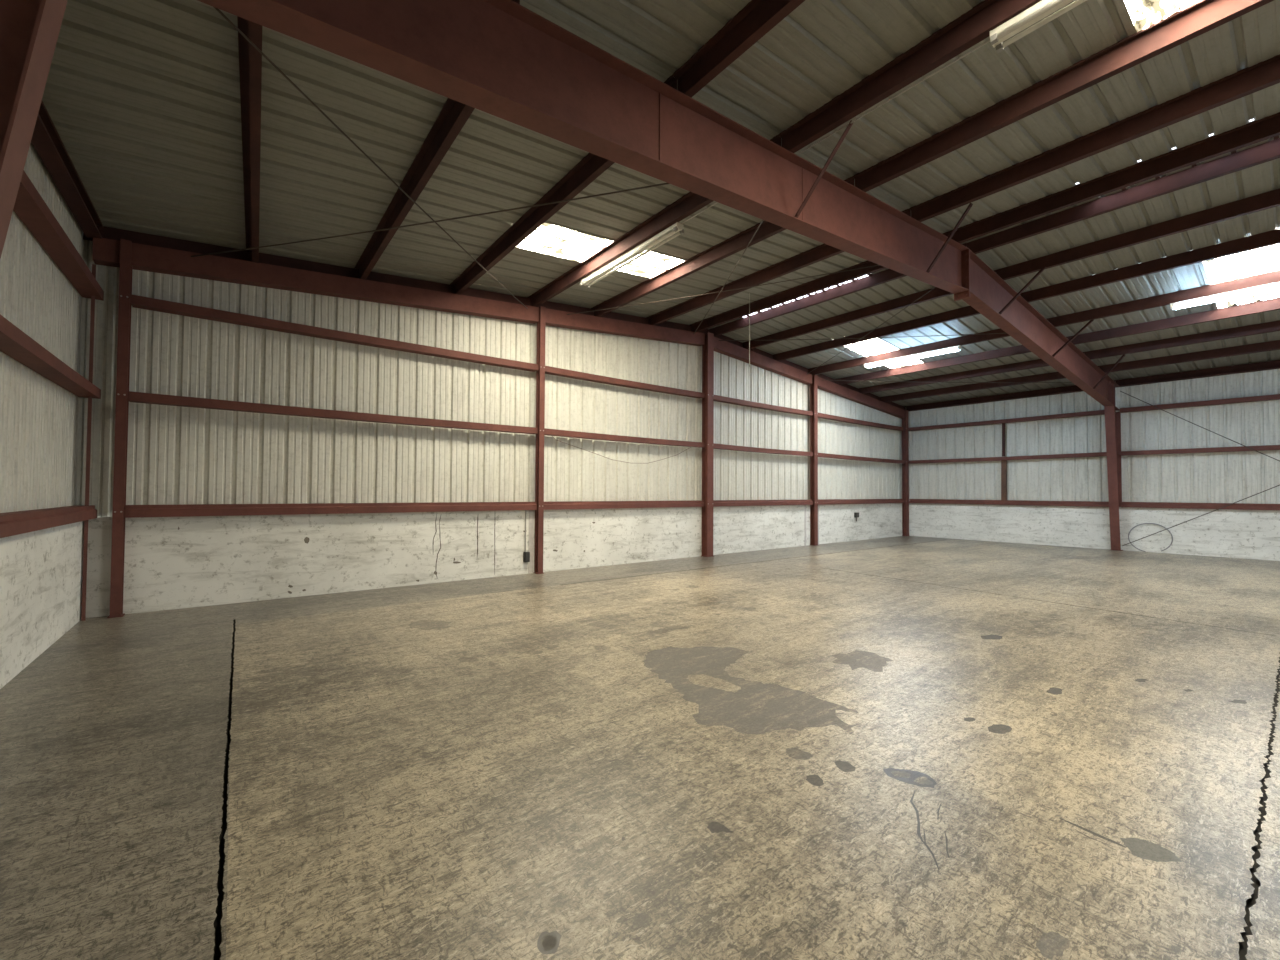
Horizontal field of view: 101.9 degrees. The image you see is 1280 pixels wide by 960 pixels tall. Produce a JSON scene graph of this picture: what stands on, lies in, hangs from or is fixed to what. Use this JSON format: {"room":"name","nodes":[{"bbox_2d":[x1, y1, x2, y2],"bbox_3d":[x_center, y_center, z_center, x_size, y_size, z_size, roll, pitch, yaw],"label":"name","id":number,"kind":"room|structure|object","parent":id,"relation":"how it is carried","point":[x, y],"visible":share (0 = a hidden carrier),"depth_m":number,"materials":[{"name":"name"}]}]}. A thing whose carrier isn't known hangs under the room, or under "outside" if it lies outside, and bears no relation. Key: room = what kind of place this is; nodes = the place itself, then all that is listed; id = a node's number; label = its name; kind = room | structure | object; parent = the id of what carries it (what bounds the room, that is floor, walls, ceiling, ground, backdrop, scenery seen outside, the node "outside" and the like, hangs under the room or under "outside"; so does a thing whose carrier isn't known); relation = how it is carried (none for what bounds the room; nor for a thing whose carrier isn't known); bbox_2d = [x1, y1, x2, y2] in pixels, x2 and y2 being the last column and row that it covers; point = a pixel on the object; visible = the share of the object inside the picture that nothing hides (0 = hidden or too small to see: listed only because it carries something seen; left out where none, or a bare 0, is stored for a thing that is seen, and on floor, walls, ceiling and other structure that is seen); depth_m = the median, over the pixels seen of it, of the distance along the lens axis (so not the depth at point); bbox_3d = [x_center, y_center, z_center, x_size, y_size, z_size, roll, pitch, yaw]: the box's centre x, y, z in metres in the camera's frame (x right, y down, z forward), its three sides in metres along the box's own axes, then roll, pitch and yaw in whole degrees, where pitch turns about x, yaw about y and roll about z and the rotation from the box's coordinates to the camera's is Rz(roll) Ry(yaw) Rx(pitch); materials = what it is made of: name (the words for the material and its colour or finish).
{"room":"empty warehouse","nodes":[
{"label":"empty warehouse","id":0,"kind":"room"},
{"bbox_2d":[0,143,83,512],"bbox_3d":[-1.455,-1.453,-0.601,0.039,3.862,18.010,1,-2,-38],"label":"wall","id":1,"kind":"structure","parent":0,"point":[39,418],"depth_m":5.11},
{"bbox_2d":[0,521,83,688],"bbox_3d":[-1.385,0.961,-0.642,0.090,1.273,17.930,1,-2,-38],"label":"wall","id":2,"kind":"structure","parent":1,"relation":"attached to","point":[41,571],"depth_m":4.87,"materials":[{"name":"white paint"}]},
{"bbox_2d":[0,505,96,537],"bbox_3d":[-5.082,0.352,4.174,0.192,0.159,5.752,1,-2,-38],"label":"steel girt","id":3,"kind":"object","parent":1,"relation":"attached to","point":[18,522],"visible":1,"depth_m":4.64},
{"bbox_2d":[0,314,100,398],"bbox_3d":[-5.074,-1.115,4.207,0.195,0.128,5.752,1,-2,-38],"label":"steel girt","id":4,"kind":"object","parent":1,"relation":"attached to","point":[14,342],"visible":1,"depth_m":4.65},
{"bbox_2d":[13,170,103,300],"bbox_3d":[-5.067,-2.358,4.236,0.195,0.128,5.752,1,-2,-38],"label":"steel girt","id":5,"kind":"object","parent":1,"relation":"attached to","point":[30,207],"visible":0.89,"depth_m":4.93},
{"bbox_2d":[76,240,901,516],"bbox_3d":[1.565,-1.559,13.250,21.810,4.743,0.039,1,-2,-38],"label":"wall","id":6,"kind":"structure","parent":0,"point":[176,454],"depth_m":8.97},
{"bbox_2d":[124,502,536,517],"bbox_3d":[-4.323,0.454,8.424,5.750,0.159,0.195,1,-2,-38],"label":"steel girt","id":7,"kind":"object","parent":6,"relation":"attached to","point":[176,510],"visible":1,"depth_m":7.79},
{"bbox_2d":[128,391,537,433],"bbox_3d":[-4.315,-1.012,8.458,5.750,0.128,0.194,1,-2,-38],"label":"steel girt","id":8,"kind":"object","parent":6,"relation":"attached to","point":[136,397],"visible":1,"depth_m":7.84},
{"bbox_2d":[131,294,538,371],"bbox_3d":[-4.307,-2.256,8.485,5.750,0.128,0.194,1,-2,-38],"label":"steel girt","id":9,"kind":"object","parent":6,"relation":"attached to","point":[141,302],"visible":1,"depth_m":7.89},
{"bbox_2d":[86,503,901,617],"bbox_3d":[1.595,1.294,13.126,21.600,1.273,0.090,1,-2,-38],"label":"wall","id":10,"kind":"structure","parent":6,"relation":"attached to","point":[170,563],"depth_m":8.59,"materials":[{"name":"white paint"}]},
{"bbox_2d":[83,225,904,409],"bbox_3d":[1.616,-3.350,13.239,21.810,1.089,0.006,1,-2,-38],"label":"roof beam","id":11,"kind":"structure","parent":6,"relation":"attached to","point":[106,232],"depth_m":8.49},
{"bbox_2d":[523,510,529,561],"bbox_3d":[-2.187,1.051,10.043,0.104,1.065,0.091,1,-2,-38],"label":"outlet box","id":12,"kind":"object","parent":6,"relation":"attached to","point":[526,555],"visible":1,"depth_m":10.02,"materials":[{"name":"metal"}]},
{"bbox_2d":[528,510,533,573],"bbox_3d":[-2.127,1.209,10.139,0.100,1.225,0.012,1,-2,-38],"label":"trim","id":13,"kind":"structure","parent":6,"relation":"attached to","point":[531,513],"depth_m":10.13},
{"bbox_2d":[544,500,703,509],"bbox_3d":[-0.211,0.551,11.652,4.484,0.159,0.194,1,-2,-38],"label":"steel girt","id":14,"kind":"object","parent":6,"relation":"attached to","point":[559,505],"visible":0.97,"depth_m":11.31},
{"bbox_2d":[544,428,704,447],"bbox_3d":[-0.203,-0.915,11.686,4.484,0.127,0.195,1,-2,-38],"label":"steel girt","id":15,"kind":"object","parent":6,"relation":"attached to","point":[554,432],"visible":0.97,"depth_m":11.37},
{"bbox_2d":[551,435,692,462],"bbox_3d":[-0.262,-0.628,11.569,3.956,0.505,0.072,1,-2,-38],"label":"wire","id":16,"kind":"object","parent":15,"relation":"hanging from","point":[551,435],"visible":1,"depth_m":11.20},
{"bbox_2d":[545,366,704,398],"bbox_3d":[-0.195,-2.159,11.713,4.484,0.127,0.193,1,-2,-38],"label":"steel girt","id":17,"kind":"object","parent":6,"relation":"attached to","point":[549,370],"visible":0.97,"depth_m":11.44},
{"bbox_2d":[546,308,704,345],"bbox_3d":[-0.198,-3.406,11.755,4.484,0.648,0.188,1,-2,-38],"label":"rafter","id":18,"kind":"object","parent":6,"relation":"attached to","point":[555,318],"visible":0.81,"depth_m":11.47,"materials":[{"name":"red metal"}]},
{"bbox_2d":[713,500,812,506],"bbox_3d":[3.469,0.638,14.542,4.452,0.159,0.194,1,-2,-38],"label":"steel girt","id":19,"kind":"object","parent":6,"relation":"attached to","point":[716,503],"visible":0.9,"depth_m":14.28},
{"bbox_2d":[714,337,811,384],"bbox_3d":[3.483,-3.320,14.644,4.452,0.646,0.188,1,-2,-38],"label":"rafter","id":20,"kind":"object","parent":6,"relation":"attached to","point":[726,348],"visible":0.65,"depth_m":14.47,"materials":[{"name":"red metal"}]},
{"bbox_2d":[714,395,812,415],"bbox_3d":[3.484,-2.072,14.605,4.452,0.127,0.193,1,-2,-38],"label":"steel girt","id":21,"kind":"object","parent":6,"relation":"attached to","point":[717,398],"visible":0.9,"depth_m":14.42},
{"bbox_2d":[714,443,812,455],"bbox_3d":[3.478,-0.828,14.575,4.452,0.127,0.193,1,-2,-38],"label":"steel girt","id":22,"kind":"object","parent":6,"relation":"attached to","point":[716,446],"visible":0.9,"depth_m":14.38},
{"bbox_2d":[818,413,903,430],"bbox_3d":[7.640,-1.973,17.865,5.770,0.128,0.193,1,-2,-38],"label":"steel girt","id":23,"kind":"object","parent":6,"relation":"attached to","point":[820,415],"visible":0.98,"depth_m":17.62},
{"bbox_2d":[818,453,904,463],"bbox_3d":[7.633,-0.729,17.837,5.770,0.128,0.194,1,-2,-38],"label":"steel girt","id":24,"kind":"object","parent":6,"relation":"attached to","point":[823,455],"visible":0.98,"depth_m":17.55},
{"bbox_2d":[818,499,904,504],"bbox_3d":[7.624,0.737,17.803,5.770,0.159,0.193,1,-2,-38],"label":"steel girt","id":25,"kind":"object","parent":6,"relation":"attached to","point":[820,501],"visible":0.98,"depth_m":17.47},
{"bbox_2d":[0,536,1279,959],"bbox_3d":[7.104,1.781,6.094,22.110,0.001,18.260,1,-2,-38],"label":"floor","id":26,"kind":"structure","parent":0,"point":[898,747],"depth_m":3.02,"materials":[{"name":"concrete"}]},
{"bbox_2d":[0,0,67,258],"bbox_3d":[-2.914,-0.420,2.043,0.854,4.102,0.250,1,-2,-38],"label":"column","id":27,"kind":"structure","parent":26,"relation":"on","point":[29,29],"depth_m":2.24,"materials":[{"name":"red metal"}]},
{"bbox_2d":[197,0,969,300],"bbox_3d":[1.040,-3.098,5.198,10.825,1.570,0.230,1,-2,-38],"label":"rafter","id":28,"kind":"object","parent":27,"relation":"on","point":[503,59],"visible":0.98,"depth_m":4.09,"materials":[{"name":"red metal"}]},
{"bbox_2d":[31,101,102,238],"bbox_3d":[-5.013,-3.156,4.192,0.146,0.192,5.888,1,-2,-38],"label":"strut","id":29,"kind":"object","parent":28,"relation":"attached to","point":[46,140],"visible":0.52,"depth_m":5.23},
{"bbox_2d":[237,16,261,262],"bbox_3d":[-3.852,-3.261,5.145,0.148,0.193,5.962,1,-2,-37],"label":"purlin","id":30,"kind":"structure","parent":28,"relation":"on","point":[250,59],"depth_m":4.72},
{"bbox_2d":[214,7,527,308],"bbox_3d":[-2.535,-3.206,6.144,0.017,0.461,8.066,0,-1,5],"label":"rod","id":31,"kind":"object","parent":28,"relation":"attached to","point":[217,9],"visible":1,"depth_m":4.54,"materials":[{"name":"metal"}]},
{"bbox_2d":[191,183,668,256],"bbox_3d":[-2.302,-3.224,6.327,7.830,0.432,0.017,0,-1,11],"label":"rod","id":32,"kind":"object","parent":28,"relation":"attached to","point":[662,183],"visible":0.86,"depth_m":6.34,"materials":[{"name":"metal"}]},
{"bbox_2d":[354,0,519,279],"bbox_3d":[-2.699,-3.356,6.053,0.148,0.193,5.955,1,-2,-38],"label":"purlin","id":33,"kind":"structure","parent":28,"relation":"on","point":[453,116],"depth_m":5.71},
{"bbox_2d":[450,76,676,294],"bbox_3d":[-1.507,-3.450,6.991,0.148,0.193,5.955,1,-2,-38],"label":"purlin","id":34,"kind":"structure","parent":28,"relation":"on","point":[591,166],"depth_m":6.75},
{"bbox_2d":[527,135,780,306],"bbox_3d":[-0.319,-3.544,7.926,0.148,0.193,5.955,1,-2,-38],"label":"purlin","id":35,"kind":"structure","parent":28,"relation":"on","point":[688,204],"depth_m":7.75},
{"bbox_2d":[580,222,683,287],"bbox_3d":[-0.210,-3.391,7.967,0.164,0.108,2.442,1,-2,-38],"label":"strip light","id":36,"kind":"object","parent":35,"relation":"attached to","point":[677,227],"visible":1,"depth_m":7.75,"materials":[{"name":"white metal"}]},
{"bbox_2d":[591,177,853,316],"bbox_3d":[0.846,-3.636,8.842,0.148,0.193,5.955,1,-2,-38],"label":"purlin","id":37,"kind":"structure","parent":28,"relation":"on","point":[740,241],"depth_m":8.73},
{"bbox_2d":[567,265,878,314],"bbox_3d":[1.774,-3.546,9.534,7.040,0.326,0.015,0,-1,19],"label":"rod","id":38,"kind":"object","parent":28,"relation":"attached to","point":[874,265],"visible":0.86,"depth_m":9.56,"materials":[{"name":"metal"}]},
{"bbox_2d":[694,220,762,332],"bbox_3d":[1.506,-3.525,9.324,0.017,0.350,7.198,0,-1,-3],"label":"rod","id":39,"kind":"object","parent":28,"relation":"attached to","point":[762,220],"visible":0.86,"depth_m":8.51,"materials":[{"name":"metal"}]},
{"bbox_2d":[672,0,804,97],"bbox_3d":[4.036,-3.582,-0.060,0.148,0.193,11.976,1,-2,-38],"label":"purlin","id":40,"kind":"structure","parent":28,"relation":"on","point":[757,18],"depth_m":4.14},
{"bbox_2d":[646,209,910,324],"bbox_3d":[2.042,-3.731,9.784,0.148,0.193,5.955,1,-2,-38],"label":"purlin","id":41,"kind":"structure","parent":28,"relation":"on","point":[824,251],"depth_m":9.66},
{"bbox_2d":[690,231,950,331],"bbox_3d":[3.128,-3.817,10.638,0.148,0.193,5.955,1,-2,-38],"label":"purlin","id":42,"kind":"structure","parent":28,"relation":"on","point":[830,280],"depth_m":10.64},
{"bbox_2d":[795,120,853,217],"bbox_3d":[1.867,-3.177,5.341,0.048,0.710,0.695,1,-2,-37],"label":"brace","id":43,"kind":"object","parent":28,"relation":"attached to","point":[849,126],"visible":1,"depth_m":5.31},
{"bbox_2d":[800,40,989,152],"bbox_3d":[2.257,-3.495,4.827,0.014,0.012,1.780,1,-2,-38],"label":"conduit","id":44,"kind":"object","parent":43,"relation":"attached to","point":[986,42],"visible":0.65,"depth_m":4.68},
{"bbox_2d":[778,0,1040,152],"bbox_3d":[5.224,-3.675,0.875,0.148,0.193,11.976,1,-2,-38],"label":"purlin","id":45,"kind":"structure","parent":28,"relation":"on","point":[975,25],"depth_m":4.54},
{"bbox_2d":[990,0,1086,52],"bbox_3d":[3.540,-3.478,3.144,0.164,0.108,2.442,1,-2,-38],"label":"strip light","id":46,"kind":"object","parent":45,"relation":"attached to","point":[1040,10],"visible":1,"depth_m":3.90,"materials":[{"name":"white metal"}]},
{"bbox_2d":[926,203,972,272],"bbox_3d":[4.307,-3.366,7.263,0.048,0.701,0.732,1,-1,-20],"label":"brace","id":47,"kind":"object","parent":28,"relation":"attached to","point":[970,204],"visible":0.97,"depth_m":7.24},
{"bbox_2d":[852,0,1273,191],"bbox_3d":[6.389,-3.767,1.792,0.148,0.193,11.976,1,-2,-38],"label":"purlin","id":48,"kind":"structure","parent":28,"relation":"on","point":[1202,16],"depth_m":4.83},
{"bbox_2d":[909,55,1279,221],"bbox_3d":[7.585,-3.862,2.733,0.148,0.193,11.976,1,-2,-38],"label":"purlin","id":49,"kind":"structure","parent":28,"relation":"on","point":[1262,75],"depth_m":5.72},
{"bbox_2d":[949,112,1279,242],"bbox_3d":[8.671,-3.947,3.587,0.148,0.193,11.976,1,-2,-38],"label":"purlin","id":50,"kind":"structure","parent":28,"relation":"on","point":[1268,127],"depth_m":6.62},
{"bbox_2d":[81,264,95,620],"bbox_3d":[-6.771,-0.475,6.388,0.034,4.366,0.104,1,-2,-38],"label":"corner angle","id":51,"kind":"object","parent":26,"relation":"on","point":[92,316],"visible":1,"depth_m":6.34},
{"bbox_2d":[107,239,132,617],"bbox_3d":[-6.573,-0.664,6.584,0.140,4.757,0.175,1,-2,-38],"label":"wall column","id":52,"kind":"structure","parent":26,"relation":"on","point":[125,272],"depth_m":6.53,"materials":[{"name":"red metal"}]},
{"bbox_2d":[92,237,538,323],"bbox_3d":[-4.451,-3.070,8.408,6.101,0.779,0.188,1,-2,-38],"label":"rafter","id":53,"kind":"object","parent":52,"relation":"on","point":[106,252],"visible":1,"depth_m":7.79,"materials":[{"name":"red metal"}]},
{"bbox_2d":[533,306,545,573],"bbox_3d":[-1.966,-0.792,10.206,0.150,5.230,0.175,1,-2,-38],"label":"wall column","id":54,"kind":"structure","parent":26,"relation":"on","point":[540,357],"depth_m":10.18,"materials":[{"name":"red metal"}]},
{"bbox_2d":[702,332,713,556],"bbox_3d":[1.703,-0.893,13.060,0.250,5.605,0.220,1,-2,-38],"label":"wall column","id":55,"kind":"structure","parent":26,"relation":"on","point":[708,348],"depth_m":13.04,"materials":[{"name":"red metal"}]},
{"bbox_2d":[810,374,817,545],"bbox_3d":[5.340,-0.619,15.941,0.210,5.229,0.175,1,-2,-38],"label":"wall column","id":56,"kind":"structure","parent":26,"relation":"on","point":[814,386],"depth_m":15.92,"materials":[{"name":"red metal"}]},
{"bbox_2d":[902,410,908,535],"bbox_3d":[10.024,-0.267,19.613,0.240,4.748,0.175,1,-2,-38],"label":"wall column","id":57,"kind":"structure","parent":26,"relation":"on","point":[905,439],"depth_m":19.60,"materials":[{"name":"red metal"}]},
{"bbox_2d":[818,377,904,418],"bbox_3d":[7.746,-2.780,17.982,6.051,0.775,0.188,1,-2,-38],"label":"rafter","id":58,"kind":"object","parent":57,"relation":"on","point":[823,384],"visible":0.85,"depth_m":17.67,"materials":[{"name":"red metal"}]},
{"bbox_2d":[1104,405,1122,550],"bbox_3d":[13.539,-0.032,14.844,0.834,4.100,0.250,1,-2,-38],"label":"column","id":59,"kind":"structure","parent":26,"relation":"on","point":[1112,418],"depth_m":14.80,"materials":[{"name":"red metal"}]},
{"bbox_2d":[956,249,1119,410],"bbox_3d":[9.562,-2.899,11.838,10.787,1.566,0.230,1,-2,-38],"label":"rafter","id":60,"kind":"object","parent":59,"relation":"on","point":[989,293],"visible":0.77,"depth_m":10.66,"materials":[{"name":"red metal"}]},
{"bbox_2d":[709,243,966,336],"bbox_3d":[3.648,-3.817,11.045,0.078,0.205,5.957,1,-2,-38],"label":"purlin","id":61,"kind":"structure","parent":60,"relation":"on","point":[887,275],"depth_m":10.96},
{"bbox_2d":[719,333,1003,340],"bbox_3d":[5.447,-3.433,12.399,7.280,0.358,0.017,0,-1,16],"label":"rod","id":62,"kind":"object","parent":60,"relation":"attached to","point":[986,333],"visible":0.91,"depth_m":12.44,"materials":[{"name":"metal"}]},
{"bbox_2d":[743,270,995,349],"bbox_3d":[4.677,-3.687,11.844,0.078,0.205,5.968,1,-2,-38],"label":"purlin","id":63,"kind":"structure","parent":60,"relation":"on","point":[935,293],"depth_m":11.66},
{"bbox_2d":[807,287,934,373],"bbox_3d":[5.321,-3.448,12.318,0.017,0.334,7.084,0,-1,-4],"label":"rod","id":64,"kind":"object","parent":60,"relation":"attached to","point":[934,287],"visible":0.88,"depth_m":11.47,"materials":[{"name":"metal"}]},
{"bbox_2d":[773,294,1020,360],"bbox_3d":[5.718,-3.556,12.652,0.078,0.205,5.979,1,-2,-38],"label":"purlin","id":65,"kind":"structure","parent":60,"relation":"on","point":[967,311],"depth_m":12.40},
{"bbox_2d":[808,318,1047,374],"bbox_3d":[7.090,-3.383,13.717,0.078,0.205,5.994,1,-2,-38],"label":"purlin","id":66,"kind":"structure","parent":60,"relation":"on","point":[968,339],"depth_m":13.56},
{"bbox_2d":[864,345,960,367],"bbox_3d":[7.105,-3.226,13.691,0.164,0.108,2.432,1,-2,-38],"label":"strip light","id":67,"kind":"object","parent":66,"relation":"attached to","point":[954,348],"visible":1,"depth_m":13.57,"materials":[{"name":"white plastic"}]},
{"bbox_2d":[835,337,1067,384],"bbox_3d":[8.257,-3.236,14.623,0.078,0.205,6.006,1,-2,-38],"label":"purlin","id":68,"kind":"structure","parent":60,"relation":"on","point":[1015,350],"depth_m":14.47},
{"bbox_2d":[832,380,1071,382],"bbox_3d":[9.334,-2.944,15.411,7.653,0.402,0.017,0,-1,13],"label":"rod","id":69,"kind":"object","parent":60,"relation":"attached to","point":[832,380],"visible":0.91,"depth_m":15.24,"materials":[{"name":"metal"}]},
{"bbox_2d":[858,352,1084,393],"bbox_3d":[9.400,-3.092,15.511,0.078,0.205,6.018,1,-2,-38],"label":"purlin","id":70,"kind":"structure","parent":60,"relation":"on","point":[1037,363],"depth_m":15.40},
{"bbox_2d":[880,366,1099,401],"bbox_3d":[10.583,-2.943,16.430,0.078,0.205,6.030,1,-2,-38],"label":"purlin","id":71,"kind":"structure","parent":60,"relation":"on","point":[1054,375],"depth_m":16.42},
{"bbox_2d":[905,380,1114,411],"bbox_3d":[11.992,-2.754,17.489,0.146,0.192,5.970,1,-2,-38],"label":"strut","id":72,"kind":"object","parent":60,"relation":"attached to","point":[1067,389],"visible":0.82,"depth_m":17.45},
{"bbox_2d":[999,266,1045,314],"bbox_3d":[6.693,-3.321,9.115,0.701,0.703,0.052,-1,-2,43],"label":"brace","id":73,"kind":"object","parent":60,"relation":"attached to","point":[1041,270],"visible":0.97,"depth_m":9.10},
{"bbox_2d":[1052,319,1093,356],"bbox_3d":[9.178,-3.009,11.027,0.704,0.701,0.053,-1,-2,42],"label":"brace","id":74,"kind":"object","parent":60,"relation":"attached to","point":[1090,321],"visible":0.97,"depth_m":11.03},
{"bbox_2d":[1093,354,1124,388],"bbox_3d":[11.701,-2.687,12.973,0.046,0.750,0.789,1,-1,-10],"label":"brace","id":75,"kind":"object","parent":60,"relation":"attached to","point":[1122,356],"visible":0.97,"depth_m":12.95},
{"bbox_2d":[967,138,1279,253],"bbox_3d":[9.191,-3.947,3.994,0.078,0.205,11.974,1,-2,-38],"label":"purlin","id":76,"kind":"structure","parent":60,"relation":"on","point":[1268,151],"depth_m":7.04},
{"bbox_2d":[996,188,1279,279],"bbox_3d":[10.220,-3.817,4.793,0.078,0.205,11.963,1,-2,-38],"label":"purlin","id":77,"kind":"structure","parent":60,"relation":"on","point":[1270,199],"depth_m":7.88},
{"bbox_2d":[1021,228,1279,302],"bbox_3d":[11.261,-3.686,5.601,0.078,0.205,11.952,1,-2,-38],"label":"purlin","id":78,"kind":"structure","parent":60,"relation":"on","point":[1269,238],"depth_m":8.73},
{"bbox_2d":[1048,270,1279,326],"bbox_3d":[12.633,-3.513,6.667,0.078,0.205,11.937,1,-2,-38],"label":"purlin","id":79,"kind":"structure","parent":60,"relation":"on","point":[1274,276],"depth_m":9.90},
{"bbox_2d":[1170,282,1279,309],"bbox_3d":[10.859,-3.313,8.928,0.164,0.108,2.442,1,-2,-38],"label":"strip light","id":80,"kind":"object","parent":79,"relation":"attached to","point":[1273,286],"visible":1,"depth_m":9.31,"materials":[{"name":"white plastic"}]},
{"bbox_2d":[1068,298,1279,344],"bbox_3d":[13.800,-3.366,7.573,0.078,0.205,11.925,1,-2,-38],"label":"purlin","id":81,"kind":"structure","parent":60,"relation":"on","point":[1272,304],"depth_m":10.77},
{"bbox_2d":[1085,320,1279,359],"bbox_3d":[14.943,-3.222,8.461,0.078,0.205,11.913,1,-2,-38],"label":"purlin","id":82,"kind":"structure","parent":60,"relation":"on","point":[1273,326],"depth_m":11.70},
{"bbox_2d":[1100,340,1279,372],"bbox_3d":[16.126,-3.073,9.379,0.078,0.205,11.900,1,-2,-38],"label":"purlin","id":83,"kind":"structure","parent":60,"relation":"on","point":[1271,345],"depth_m":12.62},
{"bbox_2d":[1114,360,1279,387],"bbox_3d":[17.514,-2.885,10.459,0.146,0.192,11.890,1,-2,-38],"label":"strut","id":84,"kind":"object","parent":60,"relation":"attached to","point":[1269,365],"visible":0.92,"depth_m":13.80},
{"bbox_2d":[1120,391,1279,460],"bbox_3d":[15.361,-0.732,12.893,0.022,3.745,5.091,1,-2,-38],"label":"rod","id":85,"kind":"object","parent":59,"relation":"attached to","point":[1120,391],"visible":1,"depth_m":13.62,"materials":[{"name":"metal"}]},
{"bbox_2d":[1122,485,1279,545],"bbox_3d":[15.356,0.288,12.869,0.022,3.126,5.090,1,-2,-38],"label":"rod","id":86,"kind":"object","parent":59,"relation":"attached to","point":[1277,485],"visible":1,"depth_m":13.59,"materials":[{"name":"metal"}]},
{"bbox_2d":[42,0,1279,406],"bbox_3d":[7.167,-3.598,6.176,22.010,0.920,18.155,1,-2,-38],"label":"ceiling","id":87,"kind":"structure","parent":0,"point":[142,97],"depth_m":5.66,"materials":[{"name":"metal"}]},
{"bbox_2d":[517,223,683,277],"bbox_3d":[-0.549,-3.655,8.382,3.250,0.293,0.914,1,-2,-38],"label":"skylight","id":88,"kind":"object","parent":87,"relation":"attached to","point":[549,239],"depth_m":8.07,"materials":[{"name":"beige"}]},
{"bbox_2d":[749,293,749,366],"bbox_3d":[2.269,-3.103,10.742,0.022,1.524,0.022,1,-2,-38],"label":"pull cord","id":89,"kind":"object","parent":87,"relation":"hanging from","point":[749,293],"visible":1,"depth_m":10.74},
{"bbox_2d":[744,275,867,316],"bbox_3d":[3.393,-3.942,11.152,0.190,0.045,3.154,1,-2,-38],"label":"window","id":90,"kind":"structure","parent":87,"relation":"attached to","point":[865,275],"depth_m":11.05,"materials":[{"name":"beige"}]},
{"bbox_2d":[747,274,871,316],"bbox_3d":[3.443,-3.916,11.088,0.230,0.030,3.010,1,-2,-38],"label":"trim","id":91,"kind":"structure","parent":87,"relation":"attached to","point":[853,280],"depth_m":10.98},
{"bbox_2d":[845,338,922,367],"bbox_3d":[6.555,-3.502,14.169,3.125,0.282,0.914,1,-2,-38],"label":"window","id":92,"kind":"structure","parent":87,"relation":"attached to","point":[873,346],"depth_m":13.99,"materials":[{"name":"beige"}]},
{"bbox_2d":[1124,0,1199,31],"bbox_3d":[3.482,-3.750,3.249,3.250,0.293,0.914,1,-2,-38],"label":"skylight","id":93,"kind":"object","parent":87,"relation":"attached to","point":[1143,13],"depth_m":4.20,"materials":[{"name":"beige"}]},
{"bbox_2d":[1203,244,1279,307],"bbox_3d":[10.586,-3.598,9.036,3.125,0.282,0.914,1,-2,-38],"label":"window","id":94,"kind":"structure","parent":87,"relation":"attached to","point":[1266,259],"depth_m":8.86,"materials":[{"name":"beige"}]},
{"bbox_2d":[213,619,1279,959],"bbox_3d":[7.103,1.853,6.092,22.110,0.095,18.260,1,-2,-38],"label":"floor cracks","id":95,"kind":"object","parent":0,"point":[1243,946],"depth_m":2.45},
{"bbox_2d":[905,363,1279,503],"bbox_3d":[15.728,-1.046,12.888,0.039,3.862,18.010,1,-2,-38],"label":"wall","id":96,"kind":"structure","parent":0,"point":[1213,477],"depth_m":15.08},
{"bbox_2d":[908,410,1104,430],"bbox_3d":[11.988,-1.958,17.471,0.194,0.128,5.690,1,-2,-38],"label":"steel girt","id":97,"kind":"object","parent":96,"relation":"attached to","point":[1097,412],"visible":0.93,"depth_m":17.03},
{"bbox_2d":[1002,423,1004,456],"bbox_3d":[12.104,-1.345,17.285,0.063,1.124,0.088,1,-2,-38],"label":"post","id":98,"kind":"object","parent":97,"relation":"attached to","point":[1003,424],"visible":1,"depth_m":17.26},
{"bbox_2d":[909,452,1106,463],"bbox_3d":[11.981,-0.714,17.442,0.195,0.128,5.690,1,-2,-38],"label":"steel girt","id":99,"kind":"object","parent":96,"relation":"attached to","point":[1096,454],"visible":0.93,"depth_m":16.96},
{"bbox_2d":[909,499,1108,506],"bbox_3d":[11.974,0.752,17.410,0.193,0.159,5.690,1,-2,-38],"label":"steel girt","id":100,"kind":"object","parent":96,"relation":"attached to","point":[930,501],"visible":0.93,"depth_m":16.92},
{"bbox_2d":[1001,460,1006,499],"bbox_3d":[12.097,0.004,17.254,0.063,1.334,0.158,1,-2,-38],"label":"post","id":101,"kind":"object","parent":100,"relation":"on","point":[1003,462],"visible":1,"depth_m":17.23,"materials":[{"name":"brown metal"}]},
{"bbox_2d":[909,503,1279,560],"bbox_3d":[15.687,1.365,12.747,0.090,1.273,17.910,1,-2,-38],"label":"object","id":102,"kind":"structure","parent":96,"relation":"attached to","point":[1245,534],"depth_m":15.22,"materials":[{"name":"white paint"}]},
{"bbox_2d":[1128,523,1172,551],"bbox_3d":[14.188,1.603,14.447,0.066,0.817,0.905,1,-2,-38],"label":"cable loop","id":103,"kind":"object","parent":102,"relation":"attached to","point":[1142,523],"visible":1,"depth_m":14.49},
{"bbox_2d":[1120,445,1279,455],"bbox_3d":[17.527,-0.845,10.382,0.196,0.128,11.753,1,-2,-38],"label":"steel girt","id":104,"kind":"object","parent":96,"relation":"attached to","point":[1264,447],"visible":1,"depth_m":13.71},
{"bbox_2d":[1120,394,1279,412],"bbox_3d":[17.534,-2.088,10.411,0.196,0.128,11.753,1,-2,-38],"label":"steel girt","id":105,"kind":"object","parent":96,"relation":"attached to","point":[1275,396],"visible":0.96,"depth_m":13.70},
{"bbox_2d":[1121,502,1279,509],"bbox_3d":[17.519,0.622,10.349,0.194,0.159,11.753,1,-2,-38],"label":"steel girt","id":106,"kind":"object","parent":96,"relation":"attached to","point":[1236,506],"visible":0.99,"depth_m":13.67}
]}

